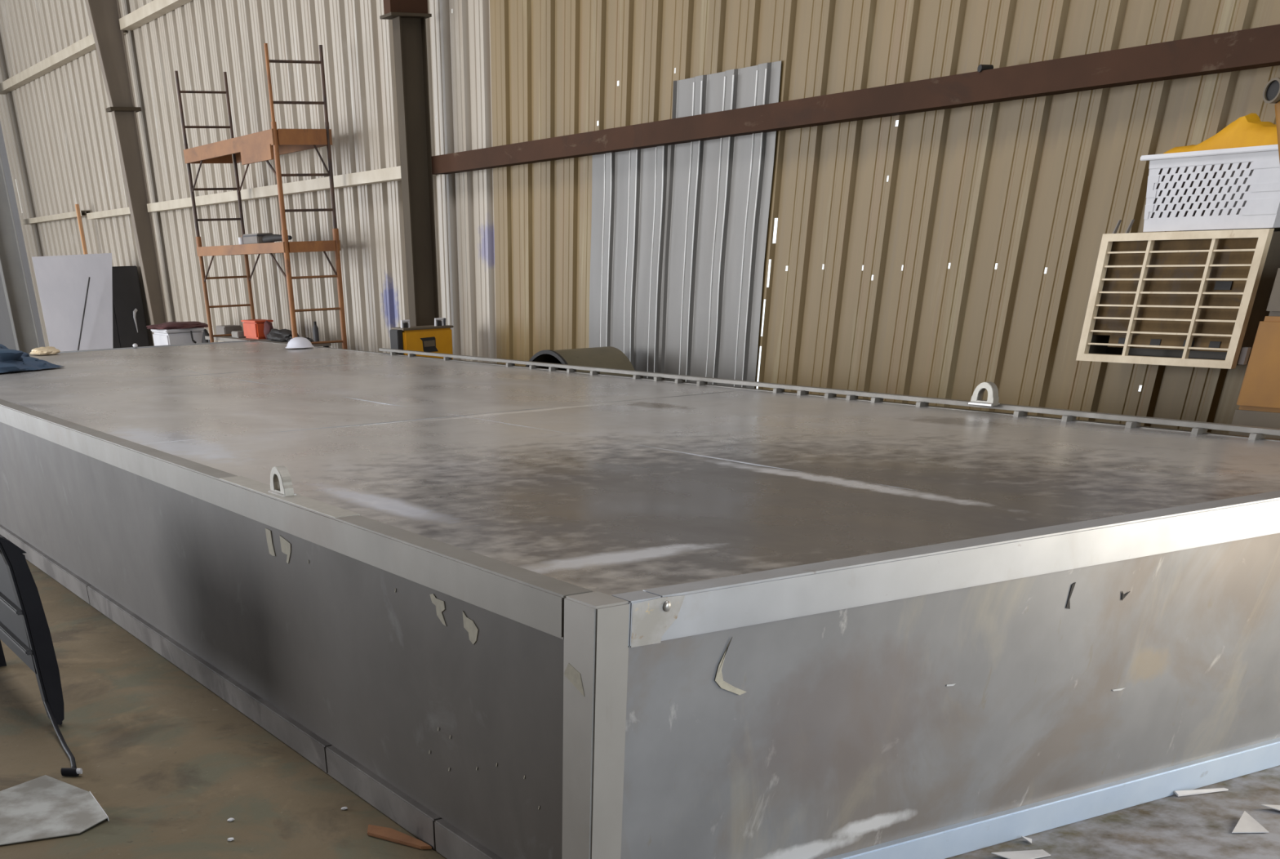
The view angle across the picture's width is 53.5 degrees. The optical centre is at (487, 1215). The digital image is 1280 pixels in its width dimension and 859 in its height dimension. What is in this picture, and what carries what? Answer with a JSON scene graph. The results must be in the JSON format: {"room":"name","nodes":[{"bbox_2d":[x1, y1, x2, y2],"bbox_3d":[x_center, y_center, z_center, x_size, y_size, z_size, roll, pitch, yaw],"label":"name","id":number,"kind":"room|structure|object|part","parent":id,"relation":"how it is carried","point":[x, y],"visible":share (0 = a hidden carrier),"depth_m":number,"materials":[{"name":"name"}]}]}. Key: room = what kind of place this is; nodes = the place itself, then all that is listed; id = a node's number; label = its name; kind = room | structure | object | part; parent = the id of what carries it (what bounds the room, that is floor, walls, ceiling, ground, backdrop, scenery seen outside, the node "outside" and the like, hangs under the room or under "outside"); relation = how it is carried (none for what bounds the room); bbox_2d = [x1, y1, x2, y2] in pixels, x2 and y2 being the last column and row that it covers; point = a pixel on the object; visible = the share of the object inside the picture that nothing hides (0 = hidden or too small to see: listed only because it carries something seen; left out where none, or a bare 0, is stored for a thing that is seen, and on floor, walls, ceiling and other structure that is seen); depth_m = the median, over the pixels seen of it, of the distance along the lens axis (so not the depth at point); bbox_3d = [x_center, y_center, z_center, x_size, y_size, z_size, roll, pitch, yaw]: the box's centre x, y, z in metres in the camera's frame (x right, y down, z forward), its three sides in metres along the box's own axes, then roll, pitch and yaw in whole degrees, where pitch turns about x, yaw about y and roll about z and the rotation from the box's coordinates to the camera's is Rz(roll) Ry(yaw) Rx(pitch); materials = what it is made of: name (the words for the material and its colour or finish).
{"room":"industrial warehouse","nodes":[
{"label":"industrial warehouse","id":0,"kind":"room"},
{"bbox_2d":[0,121,45,350],"bbox_3d":[-17.386,-18.524,20.783,18.250,8.500,0.100,-20,41,-21],"label":"wall","id":1,"kind":"structure","parent":0,"point":[6,337],"depth_m":25.64,"materials":[{"name":"grey metal"}]},
{"bbox_2d":[0,0,1279,434],"bbox_3d":[-0.119,-10.451,11.046,0.050,6.600,38.600,-20,41,-21],"label":"wall","id":2,"kind":"structure","parent":0,"point":[1026,186],"depth_m":9.27,"materials":[{"name":"beige metal"}]},
{"bbox_2d":[21,209,90,224],"bbox_3d":[-7.885,-18.166,22.849,0.170,0.075,4.650,-20,41,-21],"label":"beam","id":3,"kind":"structure","parent":2,"relation":"attached to","point":[71,215],"depth_m":22.70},
{"bbox_2d":[0,31,127,94],"bbox_3d":[-7.079,-18.741,20.413,0.170,0.110,8.250,-20,41,-21],"label":"beam","id":4,"kind":"structure","parent":2,"relation":"attached to","point":[86,45],"depth_m":20.31,"materials":[{"name":"beige metal"}]},
{"bbox_2d":[86,206,130,219],"bbox_3d":[-5.828,-15.868,19.853,0.170,0.080,3.250,-20,41,-21],"label":"beam","id":5,"kind":"structure","parent":2,"relation":"attached to","point":[124,211],"depth_m":20.02,"materials":[{"name":"beige metal"}]},
{"bbox_2d":[119,0,191,30],"bbox_3d":[-2.807,-14.052,14.120,0.170,0.110,9.120,-20,41,-21],"label":"beam","id":6,"kind":"structure","parent":2,"relation":"attached to","point":[154,9],"depth_m":16.45,"materials":[{"name":"beige metal"}]},
{"bbox_2d":[146,165,435,212],"bbox_3d":[-2.751,-12.489,15.322,0.170,0.095,9.120,-20,41,-21],"label":"beam","id":7,"kind":"structure","parent":2,"relation":"attached to","point":[388,174],"depth_m":14.47,"materials":[{"name":"beige metal"}]},
{"bbox_2d":[589,144,671,378],"bbox_3d":[1.150,-7.393,10.465,0.033,2.330,1.172,-20,41,-21],"label":"sheet","id":8,"kind":"object","parent":2,"relation":"attached to","point":[630,188],"visible":0.59,"depth_m":10.17,"materials":[{"name":"metal"}]},
{"bbox_2d":[660,60,781,388],"bbox_3d":[1.691,-6.919,9.553,0.035,2.660,1.212,-20,41,-21],"label":"sheet","id":9,"kind":"object","parent":2,"relation":"attached to","point":[720,189],"visible":0.7,"depth_m":9.27,"materials":[{"name":"metal"}]},
{"bbox_2d":[431,23,1279,173],"bbox_3d":[4.279,-4.790,4.938,0.180,0.156,19.850,-20,41,-21],"label":"beam","id":10,"kind":"structure","parent":2,"relation":"attached to","point":[1260,46],"depth_m":7.33,"materials":[{"name":"brown metal"}]},
{"bbox_2d":[1075,219,1279,368],"bbox_3d":[3.619,-4.758,6.462,0.330,0.605,0.975,-20,41,-21],"label":"cooler","id":11,"kind":"object","parent":2,"relation":"attached to","point":[1198,299],"visible":0.99,"depth_m":6.40,"materials":[{"name":"beige plastic"}]},
{"bbox_2d":[1139,144,1279,231],"bbox_3d":[3.623,-5.025,6.149,0.305,0.304,0.868,-20,41,-21],"label":"laundry basket","id":12,"kind":"object","parent":11,"relation":"on","point":[1231,188],"visible":1,"depth_m":6.11,"materials":[{"name":"white plastic"}]},
{"bbox_2d":[1163,112,1277,153],"bbox_3d":[3.619,-5.192,6.043,0.205,0.174,0.740,-20,41,-21],"label":"cloth","id":13,"kind":"object","parent":12,"relation":"in","point":[1247,131],"visible":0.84,"depth_m":5.97,"materials":[{"name":"yellow fabric"}]},
{"bbox_2d":[0,559,1279,858],"bbox_3d":[-6.845,-3.740,8.214,18.800,0.200,44.000,-20,41,-21],"label":"floor","id":14,"kind":"structure","parent":0,"point":[168,761],"depth_m":5.21,"materials":[{"name":"concrete"}]},
{"bbox_2d":[0,153,39,353],"bbox_3d":[-9.357,-19.424,23.220,0.880,6.500,0.300,-20,41,-21],"label":"steel column","id":15,"kind":"structure","parent":14,"relation":"on","point":[13,277],"depth_m":24.30,"materials":[{"name":"grey metal"}]},
{"bbox_2d":[0,534,82,776],"bbox_3d":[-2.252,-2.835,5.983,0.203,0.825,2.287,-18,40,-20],"label":"chair","id":16,"kind":"object","parent":14,"relation":"on","point":[24,629],"visible":1,"depth_m":5.79,"materials":[{"name":"plastic"}]},
{"bbox_3d":[-2.719,-3.162,6.902,0.070,0.250,0.100,-20,41,-21],"label":"leg","id":17,"kind":"part","parent":16,"relation":"part of","materials":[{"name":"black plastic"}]},
{"bbox_3d":[-2.089,-2.682,5.771,0.146,0.818,0.100,-20,41,-21],"label":"leg","id":18,"kind":"part","parent":16,"relation":"part of","materials":[{"name":"black plastic"}]},
{"bbox_3d":[-1.924,-2.174,5.679,0.044,0.128,0.773,-15,39,-16],"label":"power cord","id":19,"kind":"part","parent":16,"relation":"part of","materials":[{"name":"black plastic"}]},
{"bbox_2d":[0,774,109,844],"bbox_3d":[-1.833,-1.622,5.041,0.544,0.028,0.693,-31,46,-33],"label":"debris","id":20,"kind":"object","parent":14,"relation":"on","point":[44,806],"visible":1,"depth_m":5.03,"materials":[{"name":"grey"}]},
{"bbox_2d":[31,253,112,351],"bbox_3d":[-6.300,-13.946,19.745,1.385,1.876,0.633,-20,41,-21],"label":"sheet","id":21,"kind":"object","parent":14,"relation":"on","point":[62,281],"visible":0.64,"depth_m":19.60,"materials":[{"name":"white metal"}]},
{"bbox_2d":[75,204,87,253],"bbox_3d":[-6.800,-15.854,21.701,0.050,2.550,0.070,-20,41,-21],"label":"timber post","id":22,"kind":"object","parent":14,"relation":"on","point":[77,206],"visible":0.4,"depth_m":21.10,"materials":[{"name":"brown wood"}]},
{"bbox_2d":[77,276,89,350],"bbox_3d":[-6.380,-13.700,19.659,0.022,1.589,0.892,21,43,27],"label":"rod","id":23,"kind":"object","parent":14,"relation":"on","point":[89,277],"visible":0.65,"depth_m":19.57,"materials":[{"name":"grey paint"}]},
{"bbox_2d":[84,0,167,333],"bbox_3d":[-5.280,-15.524,17.961,0.700,6.500,0.240,-20,41,-21],"label":"steel column","id":24,"kind":"structure","parent":14,"relation":"on","point":[104,15],"depth_m":18.02,"materials":[{"name":"metal"}]},
{"bbox_3d":[-5.173,-15.746,17.868,0.440,0.040,0.240,-20,41,-21],"label":"splice plate","id":25,"kind":"part","parent":24,"relation":"part of","materials":[{"name":"paint"}]},
{"bbox_2d":[111,265,149,348],"bbox_3d":[-6.093,-14.402,20.470,0.980,1.710,0.665,-20,41,-21],"label":"tall cabinet","id":26,"kind":"object","parent":14,"relation":"on","point":[129,324],"visible":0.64,"depth_m":20.17,"materials":[{"name":"black metal"}]},
{"bbox_3d":[-6.169,-14.208,20.172,0.470,1.610,0.015,-20,41,-21],"label":"door","id":27,"kind":"part","parent":26,"relation":"part of","materials":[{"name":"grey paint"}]},
{"bbox_2d":[151,327,205,346],"bbox_3d":[-4.183,-11.658,17.372,0.550,1.030,0.757,-20,41,-21],"label":"chest freezer","id":28,"kind":"object","parent":14,"relation":"on","point":[186,335],"visible":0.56,"depth_m":16.89,"materials":[{"name":"white plastic"}]},
{"bbox_2d":[146,320,208,329],"bbox_3d":[-4.193,-12.092,17.033,0.792,0.070,0.792,25,45,31],"label":"blanket","id":29,"kind":"object","parent":28,"relation":"on","point":[169,325],"visible":0.98,"depth_m":16.84,"materials":[{"name":"fabric"}]},
{"bbox_3d":[-4.206,-12.059,17.083,0.550,0.040,0.720,-20,41,-21],"label":"lid","id":30,"kind":"part","parent":28,"relation":"part of","materials":[{"name":"white plastic"}]},
{"bbox_2d":[201,328,208,342],"bbox_3d":[-3.713,-11.352,16.956,0.216,1.026,0.243,-10,38,-10],"label":"sack","id":31,"kind":"object","parent":14,"relation":"on","point":[205,331],"visible":0.07,"depth_m":16.66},
{"bbox_2d":[174,43,347,349],"bbox_3d":[-2.587,-11.168,14.643,0.690,3.490,3.000,-20,41,-21],"label":"scaffold tower","id":32,"kind":"object","parent":14,"relation":"on","point":[260,146],"visible":0.88,"depth_m":13.71,"materials":[{"name":"brown metal"}]},
{"bbox_3d":[-3.580,-12.958,14.694,0.038,0.660,0.036,-20,41,-21],"label":"guard post","id":33,"kind":"part","parent":32,"relation":"part of","materials":[{"name":"metal"}]},
{"bbox_3d":[-3.558,-12.348,15.164,0.044,0.920,0.042,-20,41,-21],"label":"leg","id":34,"kind":"part","parent":32,"relation":"part of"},
{"bbox_3d":[-3.518,-11.235,16.020,0.052,1.930,0.050,-20,41,-21],"label":"leg","id":35,"kind":"part","parent":32,"relation":"part of","materials":[{"name":"metal"}]},
{"bbox_3d":[-3.062,-13.142,14.909,0.038,0.660,0.036,-20,41,-21],"label":"guard post","id":36,"kind":"part","parent":32,"relation":"part of","materials":[{"name":"metal"}]},
{"bbox_3d":[-3.040,-12.531,15.378,0.044,0.920,0.042,-20,41,-21],"label":"leg","id":37,"kind":"part","parent":32,"relation":"part of","materials":[{"name":"metal"}]},
{"bbox_2d":[238,236,244,244],"bbox_3d":[-2.896,-11.520,14.838,0.084,0.075,0.084,-20,41,-21],"label":"cup","id":38,"kind":"object","parent":32,"relation":"on","point":[240,239],"visible":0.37,"depth_m":14.81,"materials":[{"name":"white plastic"}]},
{"bbox_3d":[-3.000,-11.418,16.235,0.052,1.930,0.050,-20,41,-21],"label":"leg","id":39,"kind":"part","parent":32,"relation":"part of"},
{"bbox_2d":[241,232,274,244],"bbox_3d":[-2.640,-11.273,14.486,0.210,0.099,0.500,-20,41,-21],"label":"tool case","id":40,"kind":"object","parent":32,"relation":"on","point":[249,238],"visible":0.72,"depth_m":14.35,"materials":[{"name":"grey paint"}]},
{"bbox_3d":[-2.641,-11.297,14.468,0.210,0.012,0.500,-20,41,-21],"label":"lid","id":41,"kind":"part","parent":40,"relation":"part of","materials":[{"name":"grey paint"}]},
{"bbox_3d":[-2.193,-11.416,12.667,0.038,0.610,0.036,-20,41,-21],"label":"guard post","id":42,"kind":"part","parent":32,"relation":"part of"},
{"bbox_2d":[262,234,292,243],"bbox_3d":[-2.337,-10.909,14.012,0.076,0.080,0.781,-20,41,-21],"label":"power tool","id":43,"kind":"object","parent":32,"relation":"on","point":[272,237],"visible":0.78,"depth_m":14.06,"materials":[{"name":"grey metal"}]},
{"bbox_3d":[-2.171,-10.826,13.121,0.056,0.920,0.053,-20,41,-21],"label":"leg","id":44,"kind":"part","parent":32,"relation":"part of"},
{"bbox_3d":[-2.132,-9.713,13.977,0.060,1.930,0.057,-20,41,-21],"label":"leg","id":45,"kind":"part","parent":32,"relation":"part of","materials":[{"name":"metal"}]},
{"bbox_3d":[-1.675,-11.600,12.882,0.038,0.610,0.036,-20,41,-21],"label":"guard post","id":46,"kind":"part","parent":32,"relation":"part of","materials":[{"name":"metal"}]},
{"bbox_3d":[-1.654,-11.010,13.336,0.044,0.920,0.042,-20,41,-21],"label":"leg","id":47,"kind":"part","parent":32,"relation":"part of","materials":[{"name":"black metal"}]},
{"bbox_3d":[-1.614,-9.897,14.192,0.060,1.930,0.057,-20,41,-21],"label":"leg","id":48,"kind":"part","parent":32,"relation":"part of","materials":[{"name":"brown metal"}]},
{"bbox_2d":[204,335,331,347],"bbox_3d":[-2.723,-10.374,15.689,0.490,0.965,3.050,-20,41,-21],"label":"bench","id":49,"kind":"object","parent":14,"relation":"on","point":[230,338],"visible":0.17,"depth_m":15.56,"materials":[{"name":"grey paint"}]},
{"bbox_2d":[215,324,242,334],"bbox_3d":[-3.346,-11.485,16.284,0.240,0.104,0.350,-20,41,-21],"label":"box","id":50,"kind":"object","parent":49,"relation":"on","point":[223,329],"visible":0.73,"depth_m":16.16,"materials":[{"name":"grey cardboard"}]},
{"bbox_2d":[231,330,245,337],"bbox_3d":[-3.120,-11.095,15.798,0.120,0.064,0.240,-20,41,-21],"label":"box","id":51,"kind":"object","parent":49,"relation":"on","point":[237,334],"visible":0.9,"depth_m":15.73,"materials":[{"name":"white cardboard"}]},
{"bbox_2d":[240,319,273,338],"bbox_3d":[-2.823,-10.929,15.470,0.240,0.184,0.500,-20,41,-21],"label":"crate","id":52,"kind":"object","parent":49,"relation":"on","point":[252,328],"visible":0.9,"depth_m":15.34,"materials":[{"name":"plastic"}]},
{"bbox_2d":[263,320,273,338],"bbox_3d":[-2.647,-10.749,15.227,0.124,0.185,0.152,-20,41,-21],"label":"rag","id":53,"kind":"object","parent":49,"relation":"on","point":[268,325],"visible":0.59,"depth_m":15.17,"materials":[{"name":"fabric"}]},
{"bbox_2d":[266,328,299,342],"bbox_3d":[-2.424,-10.440,14.873,0.308,0.115,0.849,-20,41,-21],"label":"bag","id":54,"kind":"object","parent":49,"relation":"on","point":[276,335],"visible":0.79,"depth_m":14.75,"materials":[{"name":"black plastic"}]},
{"bbox_2d":[287,337,313,342],"bbox_3d":[-2.155,-10.136,14.518,0.309,0.051,0.215,-20,41,-21],"label":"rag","id":55,"kind":"object","parent":49,"relation":"on","point":[310,340],"visible":0.3,"depth_m":14.49,"materials":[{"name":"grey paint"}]},
{"bbox_2d":[312,321,319,342],"bbox_3d":[-1.962,-10.127,14.380,0.066,0.194,0.066,-20,41,-21],"label":"bottle","id":56,"kind":"object","parent":49,"relation":"on","point":[315,329],"visible":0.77,"depth_m":14.36,"materials":[{"name":"grey paint"}]},
{"bbox_2d":[367,824,431,849],"bbox_3d":[-0.332,-1.429,4.729,0.349,0.012,0.087,23,44,29],"label":"brown offcut","id":57,"kind":"object","parent":14,"relation":"on","point":[390,834],"visible":1,"depth_m":4.72,"materials":[{"name":"brown wood"}]},
{"bbox_2d":[379,0,439,326],"bbox_3d":[-0.707,-10.619,11.373,0.440,6.500,0.300,-20,41,-21],"label":"steel column","id":58,"kind":"structure","parent":14,"relation":"on","point":[408,17],"depth_m":11.83,"materials":[{"name":"metal"}]},
{"bbox_3d":[-0.730,-10.755,11.256,0.400,0.020,0.240,-20,41,-21],"label":"cap plate","id":59,"kind":"part","parent":58,"relation":"part of","materials":[{"name":"paint"}]},
{"bbox_2d":[389,317,453,359],"bbox_3d":[-0.639,-8.139,12.457,0.607,1.245,0.280,-20,41,-21],"label":"machine","id":60,"kind":"object","parent":14,"relation":"on","point":[437,337],"visible":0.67,"depth_m":12.09,"materials":[{"name":"yellow paint"}]},
{"bbox_3d":[-0.868,-8.322,12.152,0.054,0.420,0.180,-20,41,-21],"label":"control panel","id":61,"kind":"part","parent":60,"relation":"part of","materials":[{"name":"grey metal"}]},
{"bbox_3d":[-0.781,-8.528,12.000,0.099,0.063,0.024,-20,41,-21],"label":"lifting handle","id":62,"kind":"part","parent":60,"relation":"part of","materials":[{"name":"white plastic"}]},
{"bbox_3d":[-0.626,-8.586,12.134,0.540,0.017,0.280,-20,41,-21],"label":"lid","id":63,"kind":"part","parent":60,"relation":"part of","materials":[{"name":"grey paint"}]},
{"bbox_3d":[-0.465,-8.640,12.131,0.099,0.063,0.024,-20,41,-21],"label":"lifting handle","id":64,"kind":"part","parent":60,"relation":"part of","materials":[{"name":"white plastic"}]},
{"bbox_2d":[525,346,635,376],"bbox_3d":[0.765,-6.659,10.595,0.608,1.102,1.102,-20,41,-21],"label":"drum","id":65,"kind":"object","parent":14,"relation":"on","point":[607,357],"visible":0.2,"depth_m":10.16,"materials":[{"name":"grey metal"}]},
{"bbox_2d":[0,339,1279,858],"bbox_3d":[-1.200,-5.547,9.209,4.184,1.130,13.924,-20,41,-21],"label":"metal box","id":66,"kind":"object","parent":14,"relation":"on","point":[532,611],"visible":0.99,"depth_m":4.51,"materials":[{"name":"metal"}]},
{"bbox_2d":[0,343,64,373],"bbox_3d":[-4.599,-7.815,11.403,1.467,0.235,0.806,-20,41,-21],"label":"folded cloth","id":67,"kind":"object","parent":66,"relation":"on","point":[11,360],"visible":1,"depth_m":11.35,"materials":[{"name":"blue fabric"}]},
{"bbox_2d":[29,346,60,355],"bbox_3d":[-4.750,-9.279,13.458,0.304,0.066,0.354,-20,41,-21],"label":"rag","id":68,"kind":"object","parent":66,"relation":"on","point":[49,349],"visible":1,"depth_m":13.38,"materials":[{"name":"beige fabric"}]},
{"bbox_3d":[-4.388,-6.039,10.827,0.072,0.118,7.736,-20,41,-21],"label":"rail","id":69,"kind":"part","parent":66,"relation":"part of","materials":[{"name":"grey metal"}]},
{"bbox_3d":[-4.509,-9.466,13.836,3.930,0.114,0.105,-20,41,-21],"label":"rail","id":70,"kind":"part","parent":66,"relation":"part of","materials":[{"name":"metal"}]},
{"bbox_3d":[-1.593,-2.972,6.710,0.072,0.118,3.946,-20,41,-21],"label":"rail","id":71,"kind":"part","parent":66,"relation":"part of","materials":[{"name":"grey metal"}]},
{"bbox_3d":[-3.005,-4.847,8.505,0.004,0.860,13.700,-20,41,-21],"label":"panel","id":72,"kind":"part","parent":66,"relation":"part of","materials":[{"name":"grey metal"}]},
{"bbox_3d":[-2.991,-5.216,8.240,0.105,0.112,13.570,-20,41,-21],"label":"rail","id":73,"kind":"part","parent":66,"relation":"part of","materials":[{"name":"metal"}]},
{"bbox_2d":[285,337,314,347],"bbox_3d":[-1.956,-9.101,13.075,0.300,0.087,0.300,-20,41,-21],"label":"metal bowl","id":74,"kind":"object","parent":66,"relation":"on","point":[296,342],"visible":1,"depth_m":13.00,"materials":[{"name":"metal"}]},
{"bbox_3d":[-0.405,-1.668,4.960,0.072,0.118,1.016,-20,41,-21],"label":"rail","id":75,"kind":"part","parent":66,"relation":"part of","materials":[{"name":"grey metal"}]},
{"bbox_3d":[0.048,-1.171,4.293,0.072,0.118,0.870,-20,41,-21],"label":"rail","id":76,"kind":"part","parent":66,"relation":"part of","materials":[{"name":"grey metal"}]},
{"bbox_3d":[0.309,-1.261,3.675,0.113,1.000,0.164,-20,41,-21],"label":"corner post","id":77,"kind":"part","parent":66,"relation":"part of","materials":[{"name":"grey metal"}]},
{"bbox_3d":[-1.190,-5.892,8.958,4.010,0.010,13.700,-20,41,-21],"label":"plate","id":78,"kind":"part","parent":66,"relation":"part of","materials":[{"name":"grey metal"}]},
{"bbox_2d":[663,600,671,611],"bbox_3d":[0.486,-1.644,3.385,0.023,0.028,0.011,-26,44,-28],"label":"bolt","id":79,"kind":"object","parent":66,"relation":"attached to","point":[667,604],"depth_m":3.38,"materials":[{"name":"silver metal"}]},
{"bbox_3d":[0.591,-6.485,9.726,0.055,0.108,13.570,-20,41,-21],"label":"rail","id":80,"kind":"part","parent":66,"relation":"part of","materials":[{"name":"metal"}]},
{"bbox_3d":[2.114,-1.852,4.375,4.000,0.860,0.004,-20,41,-21],"label":"panel","id":81,"kind":"part","parent":66,"relation":"part of","materials":[{"name":"grey metal"}]},
{"bbox_3d":[2.126,-2.241,4.137,3.830,0.114,0.105,-20,41,-21],"label":"rail","id":82,"kind":"part","parent":66,"relation":"part of","materials":[{"name":"metal"}]},
{"bbox_3d":[2.126,-1.507,4.643,3.934,0.106,0.072,-20,41,-21],"label":"rail","id":83,"kind":"part","parent":66,"relation":"part of","materials":[{"name":"grey metal"}]},
{"bbox_2d":[991,849,1050,858],"bbox_3d":[1.882,-1.269,4.413,0.203,0.015,0.071,-9,38,-9],"label":"sheet offcut","id":84,"kind":"object","parent":14,"relation":"on","point":[1031,854],"visible":1,"depth_m":4.42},
{"bbox_2d":[1021,835,1031,844],"bbox_3d":[1.956,-1.359,4.526,0.035,0.015,0.050,-20,41,-21],"label":"sheet offcut","id":85,"kind":"object","parent":14,"relation":"on","point":[1029,840],"visible":1,"depth_m":4.53,"materials":[{"name":"white paper"}]},
{"bbox_2d":[1174,787,1228,796],"bbox_3d":[2.765,-1.647,4.861,0.229,0.018,0.017,-9,38,-10],"label":"sheet offcut","id":86,"kind":"object","parent":14,"relation":"on","point":[1180,793],"visible":1,"depth_m":4.86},
{"bbox_2d":[1231,811,1268,832],"bbox_3d":[2.798,-1.427,4.576,0.109,0.015,0.215,22,44,28],"label":"sheet offcut","id":87,"kind":"object","parent":14,"relation":"on","point":[1246,824],"visible":1,"depth_m":4.57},
{"bbox_2d":[1228,77,1279,439],"bbox_3d":[3.895,-3.943,5.970,0.550,2.247,0.882,-20,41,-21],"label":"machine","id":88,"kind":"object","parent":14,"relation":"on","point":[1259,397],"visible":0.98,"depth_m":5.95,"materials":[{"name":"paint"}]},
{"bbox_2d":[1261,804,1279,810],"bbox_3d":[2.995,-1.514,4.680,0.184,0.015,0.085,-1,38,2],"label":"sheet offcut","id":89,"kind":"object","parent":14,"relation":"on","point":[1273,806],"visible":1,"depth_m":4.70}
]}

